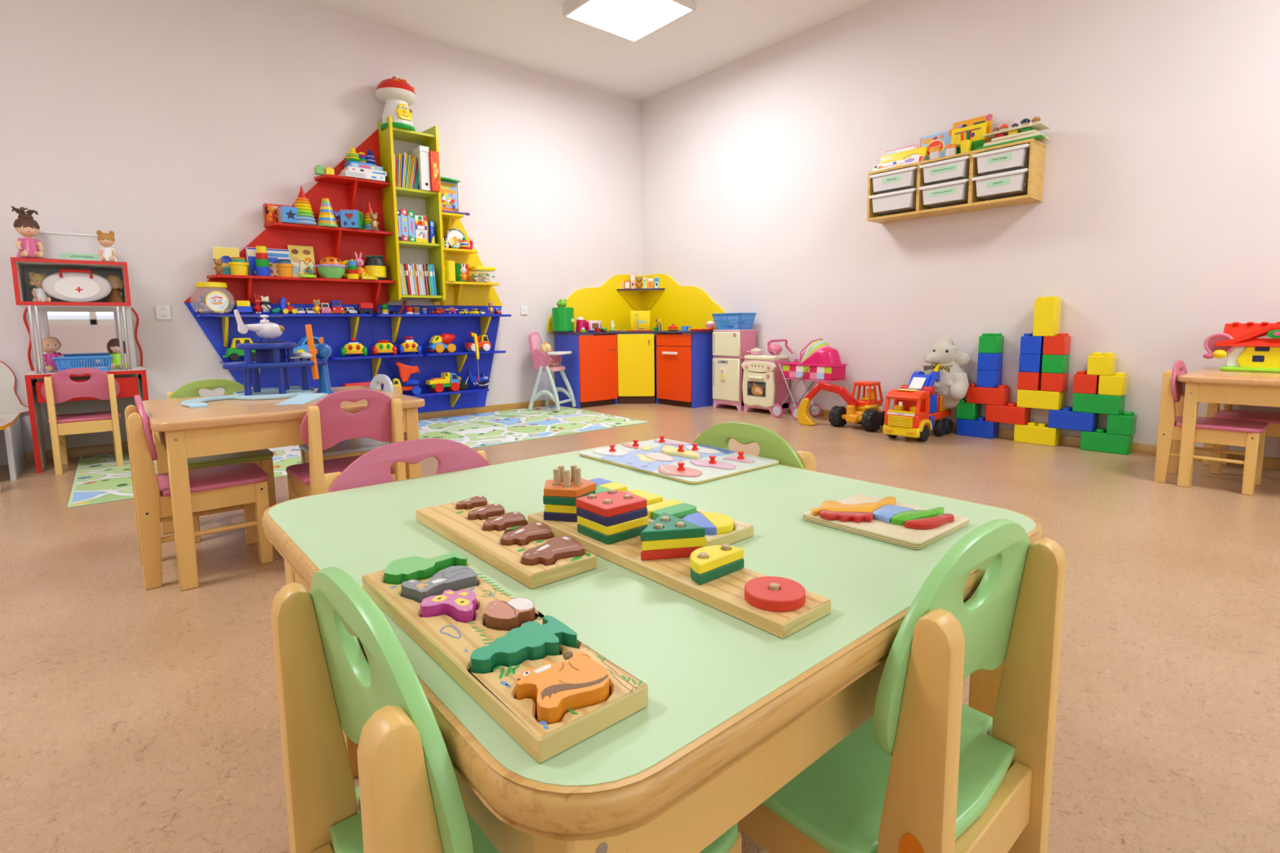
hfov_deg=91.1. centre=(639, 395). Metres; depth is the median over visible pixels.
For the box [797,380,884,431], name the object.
excavator
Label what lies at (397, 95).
mushroom
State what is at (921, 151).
pack
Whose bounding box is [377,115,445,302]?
shelf
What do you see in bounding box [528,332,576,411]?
high chair
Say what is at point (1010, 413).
brick
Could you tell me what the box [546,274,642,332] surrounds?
backsplash
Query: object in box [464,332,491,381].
truck
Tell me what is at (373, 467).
child chair
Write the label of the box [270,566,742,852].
child chair
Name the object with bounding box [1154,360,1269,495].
child chair
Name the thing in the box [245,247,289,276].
game box
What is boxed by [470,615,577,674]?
puzzle piece
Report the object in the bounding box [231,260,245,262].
cup
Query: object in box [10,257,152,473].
vanity
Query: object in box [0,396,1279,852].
floor
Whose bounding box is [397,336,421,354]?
toy car
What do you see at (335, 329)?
shelf
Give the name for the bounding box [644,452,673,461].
piece
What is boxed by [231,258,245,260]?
cup
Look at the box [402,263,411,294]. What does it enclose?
picture book
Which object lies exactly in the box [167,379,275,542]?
child chair
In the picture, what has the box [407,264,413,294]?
picture book
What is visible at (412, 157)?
picture book
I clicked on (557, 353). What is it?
tray
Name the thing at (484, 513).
bear piece
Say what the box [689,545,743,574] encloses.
block
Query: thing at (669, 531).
block
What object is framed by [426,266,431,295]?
picture book
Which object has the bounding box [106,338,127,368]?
doll
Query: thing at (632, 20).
ceiling lamp
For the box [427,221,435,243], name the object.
game box
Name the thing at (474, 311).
toy car
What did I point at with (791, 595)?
block
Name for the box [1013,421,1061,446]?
brick
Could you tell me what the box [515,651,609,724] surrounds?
puzzle piece
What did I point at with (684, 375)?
play kitchen
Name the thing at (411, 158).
picture book
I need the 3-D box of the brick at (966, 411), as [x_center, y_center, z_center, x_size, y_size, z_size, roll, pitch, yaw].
[2.173,0.087,4.150,0.108,0.125,0.111,-6,8,-40]
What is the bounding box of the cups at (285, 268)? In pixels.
[275,258,293,276]
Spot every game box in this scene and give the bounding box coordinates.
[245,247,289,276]
[337,169,385,182]
[340,165,386,177]
[343,162,383,171]
[396,209,401,240]
[399,208,408,241]
[407,210,415,241]
[414,214,427,242]
[426,222,429,243]
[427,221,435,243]
[440,180,458,212]
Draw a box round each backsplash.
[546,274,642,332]
[642,273,724,330]
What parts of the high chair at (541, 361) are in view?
leg, backrest, panel, arm, leg, seat, leg, arm, leg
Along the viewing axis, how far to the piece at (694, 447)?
1.23 m
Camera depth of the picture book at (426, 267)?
4.88 m
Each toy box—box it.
[211,246,239,275]
[262,203,288,224]
[333,210,341,227]
[454,262,469,281]
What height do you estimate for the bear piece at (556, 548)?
0.018 m
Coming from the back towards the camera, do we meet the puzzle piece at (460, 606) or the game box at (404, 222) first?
the game box at (404, 222)
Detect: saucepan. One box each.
[667,324,678,328]
[680,325,691,331]
[746,346,762,355]
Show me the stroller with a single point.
(820, 362)
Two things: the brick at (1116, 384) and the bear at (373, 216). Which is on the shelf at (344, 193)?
the bear at (373, 216)
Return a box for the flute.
[442,209,470,215]
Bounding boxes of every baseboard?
[24,395,618,462]
[654,391,1279,470]
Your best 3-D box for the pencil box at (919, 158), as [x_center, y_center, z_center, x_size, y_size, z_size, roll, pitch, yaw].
[1.758,-1.575,4.279,0.045,0.055,0.348,-6,8,-40]
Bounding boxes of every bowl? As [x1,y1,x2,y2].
[315,257,346,278]
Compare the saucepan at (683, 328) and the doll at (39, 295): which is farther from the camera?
the saucepan at (683, 328)
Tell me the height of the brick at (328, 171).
0.056 m
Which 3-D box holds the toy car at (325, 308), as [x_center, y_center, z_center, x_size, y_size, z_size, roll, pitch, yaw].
[-2.257,-0.626,4.497,0.067,0.078,0.082,-6,8,-40]
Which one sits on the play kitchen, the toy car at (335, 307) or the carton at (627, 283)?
the carton at (627, 283)
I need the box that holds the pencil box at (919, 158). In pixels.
[872,155,924,171]
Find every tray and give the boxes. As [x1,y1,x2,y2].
[344,160,376,165]
[546,351,571,355]
[689,328,714,330]
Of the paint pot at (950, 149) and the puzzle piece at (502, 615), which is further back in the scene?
the paint pot at (950, 149)
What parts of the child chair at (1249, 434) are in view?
leg, leg, backrest, seat rail, seat, leg, leg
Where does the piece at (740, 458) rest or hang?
on the board at (636, 460)
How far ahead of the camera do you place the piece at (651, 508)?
0.81 m
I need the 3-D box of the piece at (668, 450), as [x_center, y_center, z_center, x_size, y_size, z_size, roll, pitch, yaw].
[0.075,0.102,1.204,0.048,0.018,0.114,-6,8,-40]
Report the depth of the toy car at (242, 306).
4.14 m
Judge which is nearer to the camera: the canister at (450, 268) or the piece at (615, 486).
the piece at (615, 486)
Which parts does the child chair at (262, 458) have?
leg, leg, backrest, seat rail, seat, leg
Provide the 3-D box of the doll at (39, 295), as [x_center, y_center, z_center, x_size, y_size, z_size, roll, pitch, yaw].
[-3.256,-0.593,3.412,0.116,0.164,0.090,4,8,37]
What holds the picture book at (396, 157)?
on the shelf at (428, 138)
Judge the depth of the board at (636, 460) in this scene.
1.14 m
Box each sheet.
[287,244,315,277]
[440,176,461,182]
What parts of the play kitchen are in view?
panel, door, panel, door, panel, handle, drawer, door, panel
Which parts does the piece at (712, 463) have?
knob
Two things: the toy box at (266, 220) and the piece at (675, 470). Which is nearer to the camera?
the piece at (675, 470)
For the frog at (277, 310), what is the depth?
4.27 m
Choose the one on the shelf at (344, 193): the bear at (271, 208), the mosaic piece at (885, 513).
the bear at (271, 208)
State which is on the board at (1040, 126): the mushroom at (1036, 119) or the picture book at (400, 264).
the mushroom at (1036, 119)
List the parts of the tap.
spout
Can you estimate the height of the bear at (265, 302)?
0.122 m
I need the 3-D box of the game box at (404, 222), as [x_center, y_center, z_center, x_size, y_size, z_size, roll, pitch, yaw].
[-1.813,-1.292,4.779,0.050,0.235,0.121,-6,8,-40]
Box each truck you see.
[278,297,297,314]
[356,302,373,314]
[391,361,421,395]
[425,372,459,392]
[426,333,456,352]
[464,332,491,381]
[882,364,952,441]
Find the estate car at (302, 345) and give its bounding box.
[286,336,319,354]
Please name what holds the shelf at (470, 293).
attached to the wall at (168, 127)
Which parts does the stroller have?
handle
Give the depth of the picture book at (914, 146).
4.34 m
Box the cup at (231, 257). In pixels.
[231,257,244,258]
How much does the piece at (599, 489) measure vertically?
0.019 m
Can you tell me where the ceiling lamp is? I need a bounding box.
[562,0,696,43]
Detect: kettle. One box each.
[575,316,586,332]
[767,342,782,354]
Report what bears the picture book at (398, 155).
on the shelf at (428, 138)
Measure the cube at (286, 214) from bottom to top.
0.108 m
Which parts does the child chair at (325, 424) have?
leg, leg, seat, seat rail, backrest, leg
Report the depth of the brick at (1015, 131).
3.73 m
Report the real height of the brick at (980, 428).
0.125 m
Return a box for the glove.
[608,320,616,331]
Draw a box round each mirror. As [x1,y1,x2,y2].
[0,360,29,414]
[43,311,118,368]
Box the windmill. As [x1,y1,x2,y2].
[305,324,333,393]
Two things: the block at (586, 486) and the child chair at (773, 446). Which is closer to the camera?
the block at (586, 486)
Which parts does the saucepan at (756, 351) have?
lid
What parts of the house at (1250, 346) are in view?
door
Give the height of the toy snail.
0.097 m
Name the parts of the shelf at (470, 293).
shelf, shelf, shelf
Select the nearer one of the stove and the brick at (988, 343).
the brick at (988, 343)
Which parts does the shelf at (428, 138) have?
shelf, shelf, shelf, shelf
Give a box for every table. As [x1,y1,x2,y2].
[142,386,425,591]
[261,440,1044,852]
[1177,368,1279,487]
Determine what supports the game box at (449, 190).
on the shelf at (470, 293)
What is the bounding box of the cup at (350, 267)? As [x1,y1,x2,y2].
[347,265,357,269]
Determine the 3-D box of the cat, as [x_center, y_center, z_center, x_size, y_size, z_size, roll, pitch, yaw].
[-2.288,-0.634,4.443,0.056,0.107,0.041,-3,7,-20]
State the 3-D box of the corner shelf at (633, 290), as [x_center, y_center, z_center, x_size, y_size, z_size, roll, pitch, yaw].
[0.008,-1.079,6.357,0.340,0.017,0.340,-6,8,-40]
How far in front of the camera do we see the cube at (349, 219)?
4.49 m
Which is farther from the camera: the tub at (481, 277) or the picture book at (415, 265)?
the tub at (481, 277)
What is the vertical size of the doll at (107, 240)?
0.175 m
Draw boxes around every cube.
[276,205,298,223]
[339,209,364,229]
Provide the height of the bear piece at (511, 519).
0.018 m
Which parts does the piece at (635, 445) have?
knob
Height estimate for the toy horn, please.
0.105 m
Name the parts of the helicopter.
rotor blade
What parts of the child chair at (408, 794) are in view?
leg, seat rail, backrest, leg, seat, leg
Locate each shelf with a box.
[183,128,395,312]
[184,302,511,413]
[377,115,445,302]
[433,212,502,306]
[632,289,657,291]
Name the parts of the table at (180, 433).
leg, leg, leg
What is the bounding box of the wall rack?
[866,137,1045,223]
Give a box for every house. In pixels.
[342,381,371,387]
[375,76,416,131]
[1202,321,1279,372]
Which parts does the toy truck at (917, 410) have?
seat, roof panel, crane arm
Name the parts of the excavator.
seat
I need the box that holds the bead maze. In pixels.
[298,259,316,277]
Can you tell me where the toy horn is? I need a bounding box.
[399,300,406,314]
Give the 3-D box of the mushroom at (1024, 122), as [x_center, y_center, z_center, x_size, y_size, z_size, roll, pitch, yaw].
[2.271,-1.609,3.699,0.050,0.048,0.050,-6,8,-40]
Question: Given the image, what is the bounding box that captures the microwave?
[584,320,602,330]
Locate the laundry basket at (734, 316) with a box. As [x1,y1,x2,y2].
[711,312,756,329]
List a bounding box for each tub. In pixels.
[468,266,495,282]
[868,187,916,215]
[869,166,917,193]
[919,178,968,208]
[920,155,969,185]
[972,168,1028,199]
[973,143,1030,175]
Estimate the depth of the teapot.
5.80 m
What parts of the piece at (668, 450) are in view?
knob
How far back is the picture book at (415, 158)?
4.77 m
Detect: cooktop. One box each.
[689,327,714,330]
[744,354,789,360]
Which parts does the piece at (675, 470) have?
knob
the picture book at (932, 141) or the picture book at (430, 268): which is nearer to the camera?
the picture book at (932, 141)
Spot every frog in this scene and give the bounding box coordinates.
[271,307,279,313]
[556,298,567,307]
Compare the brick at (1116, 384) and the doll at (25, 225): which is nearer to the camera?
the doll at (25, 225)
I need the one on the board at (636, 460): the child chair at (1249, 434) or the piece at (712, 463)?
the piece at (712, 463)
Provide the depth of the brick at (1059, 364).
3.71 m
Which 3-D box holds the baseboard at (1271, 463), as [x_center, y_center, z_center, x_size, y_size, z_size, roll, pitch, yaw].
[2.403,0.247,3.988,0.022,0.055,7.258,-6,8,-40]
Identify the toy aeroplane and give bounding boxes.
[288,349,316,360]
[444,306,457,314]
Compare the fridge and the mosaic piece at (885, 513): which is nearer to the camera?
the mosaic piece at (885, 513)
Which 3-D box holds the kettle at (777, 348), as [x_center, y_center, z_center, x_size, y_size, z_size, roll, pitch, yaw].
[1.125,-0.401,5.239,0.124,0.115,0.124,-6,8,-40]
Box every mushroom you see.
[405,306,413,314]
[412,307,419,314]
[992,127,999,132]
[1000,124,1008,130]
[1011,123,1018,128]
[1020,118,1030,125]
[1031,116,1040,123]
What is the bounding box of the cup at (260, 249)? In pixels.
[255,245,266,253]
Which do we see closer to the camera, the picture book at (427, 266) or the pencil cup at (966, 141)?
the pencil cup at (966, 141)
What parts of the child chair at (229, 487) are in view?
leg, leg, backrest, seat rail, seat, leg, leg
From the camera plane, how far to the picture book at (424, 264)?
4.87 m
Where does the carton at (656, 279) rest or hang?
on the play kitchen
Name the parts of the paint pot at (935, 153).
pot, lid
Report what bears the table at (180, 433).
on the floor
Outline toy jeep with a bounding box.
[222,337,255,360]
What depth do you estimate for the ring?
4.62 m
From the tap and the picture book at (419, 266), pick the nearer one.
the picture book at (419, 266)
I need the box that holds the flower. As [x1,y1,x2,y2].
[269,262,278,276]
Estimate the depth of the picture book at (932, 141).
4.15 m
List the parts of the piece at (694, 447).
knob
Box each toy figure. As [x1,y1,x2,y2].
[422,307,427,314]
[444,238,448,248]
[457,376,462,389]
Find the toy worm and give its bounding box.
[381,303,388,314]
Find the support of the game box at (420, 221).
on the shelf at (428, 138)
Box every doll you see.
[11,205,44,258]
[27,271,51,302]
[40,337,61,371]
[96,230,117,262]
[105,275,124,302]
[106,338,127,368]
[540,342,558,366]
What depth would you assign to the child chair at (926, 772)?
0.62 m
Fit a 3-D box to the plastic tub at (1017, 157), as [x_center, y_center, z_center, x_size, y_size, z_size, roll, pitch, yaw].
[2.227,-1.423,3.819,0.222,0.118,0.306,-6,8,-40]
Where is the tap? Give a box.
[634,313,644,329]
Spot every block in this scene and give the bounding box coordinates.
[542,490,595,506]
[543,478,596,497]
[543,511,577,521]
[544,504,576,513]
[575,489,647,517]
[576,506,647,526]
[577,515,648,535]
[577,524,648,544]
[640,512,705,541]
[640,546,702,560]
[642,537,706,551]
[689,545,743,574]
[690,558,744,585]
[744,576,805,612]
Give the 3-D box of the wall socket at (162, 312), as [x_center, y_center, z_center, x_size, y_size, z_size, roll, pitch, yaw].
[-3.052,-0.534,4.019,0.078,0.092,0.014,-6,8,-40]
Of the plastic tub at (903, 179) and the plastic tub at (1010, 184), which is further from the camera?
the plastic tub at (903, 179)
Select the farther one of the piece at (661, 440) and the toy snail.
the toy snail
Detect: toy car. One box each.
[233,300,253,313]
[295,308,305,314]
[305,307,315,314]
[319,302,331,314]
[329,300,344,314]
[343,306,357,314]
[389,311,399,314]
[397,336,421,354]
[429,307,445,314]
[451,243,458,248]
[458,309,469,314]
[469,308,479,314]
[478,309,485,314]
[493,308,502,314]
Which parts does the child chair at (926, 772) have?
seat rail, seat, leg, backrest, leg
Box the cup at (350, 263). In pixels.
[347,260,356,266]
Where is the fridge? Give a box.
[712,328,756,410]
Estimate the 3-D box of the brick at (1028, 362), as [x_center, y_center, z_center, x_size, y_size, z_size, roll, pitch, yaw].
[2.402,-0.202,3.844,0.108,0.108,0.111,-6,8,-40]
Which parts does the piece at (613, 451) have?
knob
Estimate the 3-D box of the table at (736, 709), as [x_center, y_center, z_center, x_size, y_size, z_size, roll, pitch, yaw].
[-0.009,0.405,0.888,0.770,0.497,0.802,-6,8,-40]
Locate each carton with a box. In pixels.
[624,280,630,288]
[630,273,635,288]
[643,277,647,288]
[648,278,653,288]
[654,277,658,288]
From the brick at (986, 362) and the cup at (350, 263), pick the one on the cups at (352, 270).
the cup at (350, 263)
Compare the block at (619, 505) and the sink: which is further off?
the sink
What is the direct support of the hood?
attached to the stroller
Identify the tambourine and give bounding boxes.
[445,228,466,248]
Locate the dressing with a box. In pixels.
[0,360,29,493]
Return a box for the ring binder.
[408,145,431,191]
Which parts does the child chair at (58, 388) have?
leg, leg, backrest, seat, seat rail, leg, leg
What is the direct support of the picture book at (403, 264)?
on the shelf at (428, 138)
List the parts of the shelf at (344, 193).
shelf, shelf, shelf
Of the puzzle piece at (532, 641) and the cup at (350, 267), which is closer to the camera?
the puzzle piece at (532, 641)
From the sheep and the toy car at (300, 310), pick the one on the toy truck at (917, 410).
the sheep
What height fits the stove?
0.488 m
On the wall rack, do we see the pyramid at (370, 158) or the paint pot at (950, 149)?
the paint pot at (950, 149)
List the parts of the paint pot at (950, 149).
pot, lid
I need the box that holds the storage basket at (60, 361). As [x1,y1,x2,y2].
[51,355,113,371]
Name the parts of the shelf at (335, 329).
shelf, shelf, shelf, hull panel, shelf, shelf, shelf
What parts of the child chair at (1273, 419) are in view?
leg, leg, seat, seat rail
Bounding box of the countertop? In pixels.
[564,330,708,334]
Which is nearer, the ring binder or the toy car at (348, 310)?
the toy car at (348, 310)
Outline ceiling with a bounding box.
[294,0,877,101]
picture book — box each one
[394,154,395,182]
[395,152,400,186]
[395,156,396,186]
[396,159,398,186]
[399,153,402,186]
[400,155,404,187]
[400,263,404,294]
[400,263,406,294]
[401,151,405,187]
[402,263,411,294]
[402,264,408,294]
[403,153,407,187]
[403,263,408,294]
[404,156,408,187]
[405,155,410,187]
[407,158,412,188]
[407,262,416,294]
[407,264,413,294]
[408,155,413,188]
[409,156,415,188]
[409,265,415,294]
[411,158,417,188]
[412,157,417,188]
[413,164,418,189]
[413,263,417,295]
[413,264,419,295]
[415,173,418,189]
[415,263,422,295]
[417,264,423,295]
[419,263,424,295]
[421,263,426,295]
[422,264,426,295]
[423,264,428,295]
[425,264,430,295]
[426,264,435,295]
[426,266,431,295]
[431,264,436,295]
[884,143,918,155]
[919,128,952,159]
[951,121,986,153]
[952,113,992,142]
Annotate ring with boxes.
[342,260,348,279]
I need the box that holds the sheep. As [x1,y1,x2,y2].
[920,337,969,408]
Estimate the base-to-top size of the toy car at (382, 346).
0.112 m
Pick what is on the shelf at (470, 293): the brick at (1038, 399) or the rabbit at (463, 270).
the rabbit at (463, 270)
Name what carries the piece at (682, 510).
in the board at (742, 531)
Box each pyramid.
[293,186,316,225]
[363,201,378,231]
[365,150,375,164]
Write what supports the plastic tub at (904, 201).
in the wall rack
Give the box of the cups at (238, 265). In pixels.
[227,257,248,275]
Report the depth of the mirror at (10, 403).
3.58 m
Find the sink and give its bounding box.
[626,329,653,331]
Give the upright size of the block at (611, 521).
0.010 m
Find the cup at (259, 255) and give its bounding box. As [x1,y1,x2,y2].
[255,253,267,259]
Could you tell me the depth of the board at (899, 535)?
0.75 m
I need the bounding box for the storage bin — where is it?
[551,307,573,332]
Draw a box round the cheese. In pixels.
[360,272,377,279]
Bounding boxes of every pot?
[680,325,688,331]
[706,324,715,328]
[928,138,942,159]
[944,134,957,155]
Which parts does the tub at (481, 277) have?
lid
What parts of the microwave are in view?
door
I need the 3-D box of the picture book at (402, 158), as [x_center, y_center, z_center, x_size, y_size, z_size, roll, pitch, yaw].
[-1.841,-1.693,4.781,0.035,0.244,0.170,-6,8,-40]
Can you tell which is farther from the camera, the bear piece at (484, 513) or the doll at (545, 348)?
the doll at (545, 348)
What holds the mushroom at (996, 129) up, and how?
on the board at (1040, 126)
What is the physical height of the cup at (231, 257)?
0.010 m
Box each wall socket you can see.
[155,305,171,319]
[520,306,528,314]
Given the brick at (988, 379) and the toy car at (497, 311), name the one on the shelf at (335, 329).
the toy car at (497, 311)
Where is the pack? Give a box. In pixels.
[880,146,927,164]
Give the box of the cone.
[316,198,337,226]
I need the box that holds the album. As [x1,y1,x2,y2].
[976,134,1045,149]
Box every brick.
[314,164,324,175]
[324,166,334,174]
[955,398,981,419]
[955,416,999,439]
[966,382,1010,405]
[976,369,1002,387]
[977,333,1004,353]
[977,352,1003,370]
[985,402,1031,425]
[994,133,1006,137]
[1008,129,1020,134]
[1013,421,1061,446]
[1017,371,1041,390]
[1017,389,1065,410]
[1018,354,1043,372]
[1020,333,1044,354]
[1021,126,1033,132]
[1032,296,1062,336]
[1040,373,1068,391]
[1041,354,1069,373]
[1042,333,1071,355]
[1048,406,1098,431]
[1072,370,1099,394]
[1072,392,1124,415]
[1080,427,1133,454]
[1086,352,1116,375]
[1097,372,1128,395]
[1106,411,1137,435]
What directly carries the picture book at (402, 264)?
on the shelf at (428, 138)
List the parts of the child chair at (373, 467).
leg, backrest, leg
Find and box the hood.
[798,337,841,364]
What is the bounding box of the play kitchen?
[546,273,724,408]
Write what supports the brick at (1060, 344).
on the brick at (1059, 364)
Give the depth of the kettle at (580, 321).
5.94 m
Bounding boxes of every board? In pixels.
[362,555,648,763]
[415,501,596,589]
[527,465,831,638]
[579,438,778,484]
[586,477,753,546]
[803,494,968,549]
[982,121,1049,139]
[982,133,1049,146]
[983,132,1039,144]
[991,128,1044,141]
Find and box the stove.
[741,354,790,414]
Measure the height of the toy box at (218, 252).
0.185 m
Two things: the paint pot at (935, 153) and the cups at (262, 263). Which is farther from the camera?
the cups at (262, 263)
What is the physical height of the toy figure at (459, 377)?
0.112 m
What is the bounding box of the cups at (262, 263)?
[254,245,270,275]
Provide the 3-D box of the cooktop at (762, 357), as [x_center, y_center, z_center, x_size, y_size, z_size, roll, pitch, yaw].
[1.067,-0.324,5.291,0.223,0.039,0.320,-6,8,-40]
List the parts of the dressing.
panel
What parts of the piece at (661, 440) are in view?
knob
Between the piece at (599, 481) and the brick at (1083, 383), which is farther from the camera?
the brick at (1083, 383)
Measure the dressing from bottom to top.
0.669 m
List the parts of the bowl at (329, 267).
lid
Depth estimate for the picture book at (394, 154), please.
4.68 m
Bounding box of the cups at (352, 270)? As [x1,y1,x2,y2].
[346,258,359,279]
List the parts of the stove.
handle, oven door, control panel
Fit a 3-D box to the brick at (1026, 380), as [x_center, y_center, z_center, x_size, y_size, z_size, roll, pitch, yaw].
[2.402,-0.094,3.857,0.108,0.108,0.111,-6,8,-40]
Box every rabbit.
[253,294,262,314]
[354,251,366,279]
[460,263,467,281]
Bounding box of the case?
[41,268,111,302]
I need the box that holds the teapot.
[706,320,715,328]
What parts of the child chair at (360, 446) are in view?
leg, seat rail, seat, backrest, leg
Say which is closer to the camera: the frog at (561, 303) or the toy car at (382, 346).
the toy car at (382, 346)
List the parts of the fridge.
control panel, door, door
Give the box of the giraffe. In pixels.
[487,299,494,314]
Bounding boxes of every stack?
[346,147,359,161]
[358,151,366,162]
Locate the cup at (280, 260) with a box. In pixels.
[278,258,290,261]
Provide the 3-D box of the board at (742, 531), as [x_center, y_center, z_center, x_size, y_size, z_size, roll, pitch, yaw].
[0.001,0.152,0.847,0.080,0.013,0.325,-6,8,-40]
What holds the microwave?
on the play kitchen
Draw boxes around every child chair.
[41,367,123,475]
[124,395,274,590]
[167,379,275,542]
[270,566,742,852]
[285,388,406,499]
[298,373,402,463]
[322,438,490,777]
[693,422,815,471]
[737,519,1066,852]
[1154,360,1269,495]
[1208,404,1279,474]
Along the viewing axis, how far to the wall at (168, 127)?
4.22 m
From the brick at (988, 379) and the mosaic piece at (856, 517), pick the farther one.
the brick at (988, 379)
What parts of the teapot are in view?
lid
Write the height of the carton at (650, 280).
0.100 m
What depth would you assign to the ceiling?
4.90 m
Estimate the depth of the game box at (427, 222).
4.88 m
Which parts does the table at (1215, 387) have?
leg, leg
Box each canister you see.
[444,260,455,281]
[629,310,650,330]
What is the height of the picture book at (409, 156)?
0.253 m
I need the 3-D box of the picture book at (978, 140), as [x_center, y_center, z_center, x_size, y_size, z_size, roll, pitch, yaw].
[2.078,-1.617,3.976,0.031,0.180,0.210,-6,8,-40]
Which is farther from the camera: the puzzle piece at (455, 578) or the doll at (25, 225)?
the doll at (25, 225)
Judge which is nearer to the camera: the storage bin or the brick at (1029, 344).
the brick at (1029, 344)
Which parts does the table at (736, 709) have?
leg, leg, leg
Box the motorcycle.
[459,369,488,390]
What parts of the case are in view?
handle, lid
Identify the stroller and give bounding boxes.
[767,337,847,419]
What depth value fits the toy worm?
4.76 m
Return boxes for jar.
[195,281,231,313]
[364,254,386,279]
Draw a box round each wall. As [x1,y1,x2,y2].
[0,0,643,452]
[640,0,1279,457]
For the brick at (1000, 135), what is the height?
0.024 m
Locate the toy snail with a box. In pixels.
[459,236,473,249]
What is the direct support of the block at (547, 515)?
on the board at (725, 593)
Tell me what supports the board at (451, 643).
on the table at (736, 709)
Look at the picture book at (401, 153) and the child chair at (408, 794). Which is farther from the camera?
the picture book at (401, 153)
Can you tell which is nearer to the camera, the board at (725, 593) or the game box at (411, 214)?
the board at (725, 593)
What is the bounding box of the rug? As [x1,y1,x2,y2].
[66,404,648,507]
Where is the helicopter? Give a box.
[216,309,284,342]
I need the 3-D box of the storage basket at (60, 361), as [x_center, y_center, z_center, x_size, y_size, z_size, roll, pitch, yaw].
[-3.119,-0.179,3.523,0.257,0.082,0.152,-6,8,-40]
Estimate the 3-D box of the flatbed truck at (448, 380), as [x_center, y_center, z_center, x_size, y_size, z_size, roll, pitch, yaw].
[-1.605,-0.110,5.107,0.255,0.154,0.116,-6,8,-40]
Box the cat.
[312,298,320,314]
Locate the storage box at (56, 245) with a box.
[32,231,104,261]
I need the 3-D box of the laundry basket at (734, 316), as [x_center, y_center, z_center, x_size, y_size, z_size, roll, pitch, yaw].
[0.822,-0.654,5.504,0.212,0.142,0.347,-6,8,-40]
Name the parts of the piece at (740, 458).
knob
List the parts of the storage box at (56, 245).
lid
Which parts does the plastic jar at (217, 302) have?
lid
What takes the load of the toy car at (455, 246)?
on the shelf at (470, 293)
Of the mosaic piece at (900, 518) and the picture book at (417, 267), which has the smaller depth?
the mosaic piece at (900, 518)
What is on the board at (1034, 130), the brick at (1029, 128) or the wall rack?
the brick at (1029, 128)
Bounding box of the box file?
[428,150,440,191]
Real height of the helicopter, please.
0.122 m
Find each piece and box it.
[384,551,466,585]
[400,565,477,603]
[420,589,476,622]
[456,495,487,510]
[467,503,504,519]
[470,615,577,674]
[483,511,525,531]
[484,597,535,631]
[501,522,552,546]
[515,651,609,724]
[522,535,583,565]
[563,651,572,659]
[588,477,612,485]
[593,444,629,456]
[595,485,609,493]
[599,482,627,492]
[621,439,639,448]
[629,488,662,505]
[640,446,653,450]
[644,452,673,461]
[646,498,682,519]
[652,502,696,519]
[653,435,682,444]
[657,462,702,476]
[662,444,700,458]
[683,512,716,535]
[684,443,720,453]
[689,455,736,469]
[700,511,733,534]
[723,451,755,462]
[811,496,896,515]
[819,510,873,523]
[872,504,914,523]
[890,506,944,525]
[904,513,954,529]
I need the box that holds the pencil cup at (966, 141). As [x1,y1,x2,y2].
[960,128,972,152]
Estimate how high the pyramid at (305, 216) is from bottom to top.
0.264 m
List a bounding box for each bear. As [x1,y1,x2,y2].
[213,257,224,274]
[260,295,271,314]
[266,203,277,222]
[368,212,379,230]
[635,276,642,288]
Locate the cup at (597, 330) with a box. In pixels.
[594,328,599,332]
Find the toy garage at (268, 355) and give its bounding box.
[181,342,328,408]
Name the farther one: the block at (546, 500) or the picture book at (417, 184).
the picture book at (417, 184)
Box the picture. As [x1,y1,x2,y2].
[746,380,765,396]
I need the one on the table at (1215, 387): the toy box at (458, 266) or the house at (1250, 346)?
the house at (1250, 346)
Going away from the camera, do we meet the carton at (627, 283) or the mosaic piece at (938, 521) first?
the mosaic piece at (938, 521)
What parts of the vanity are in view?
post, panel, post, panel, drawer, post, post, panel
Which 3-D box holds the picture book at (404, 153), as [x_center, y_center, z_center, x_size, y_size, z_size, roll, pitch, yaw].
[-1.831,-1.706,4.788,0.041,0.269,0.170,-6,8,-40]

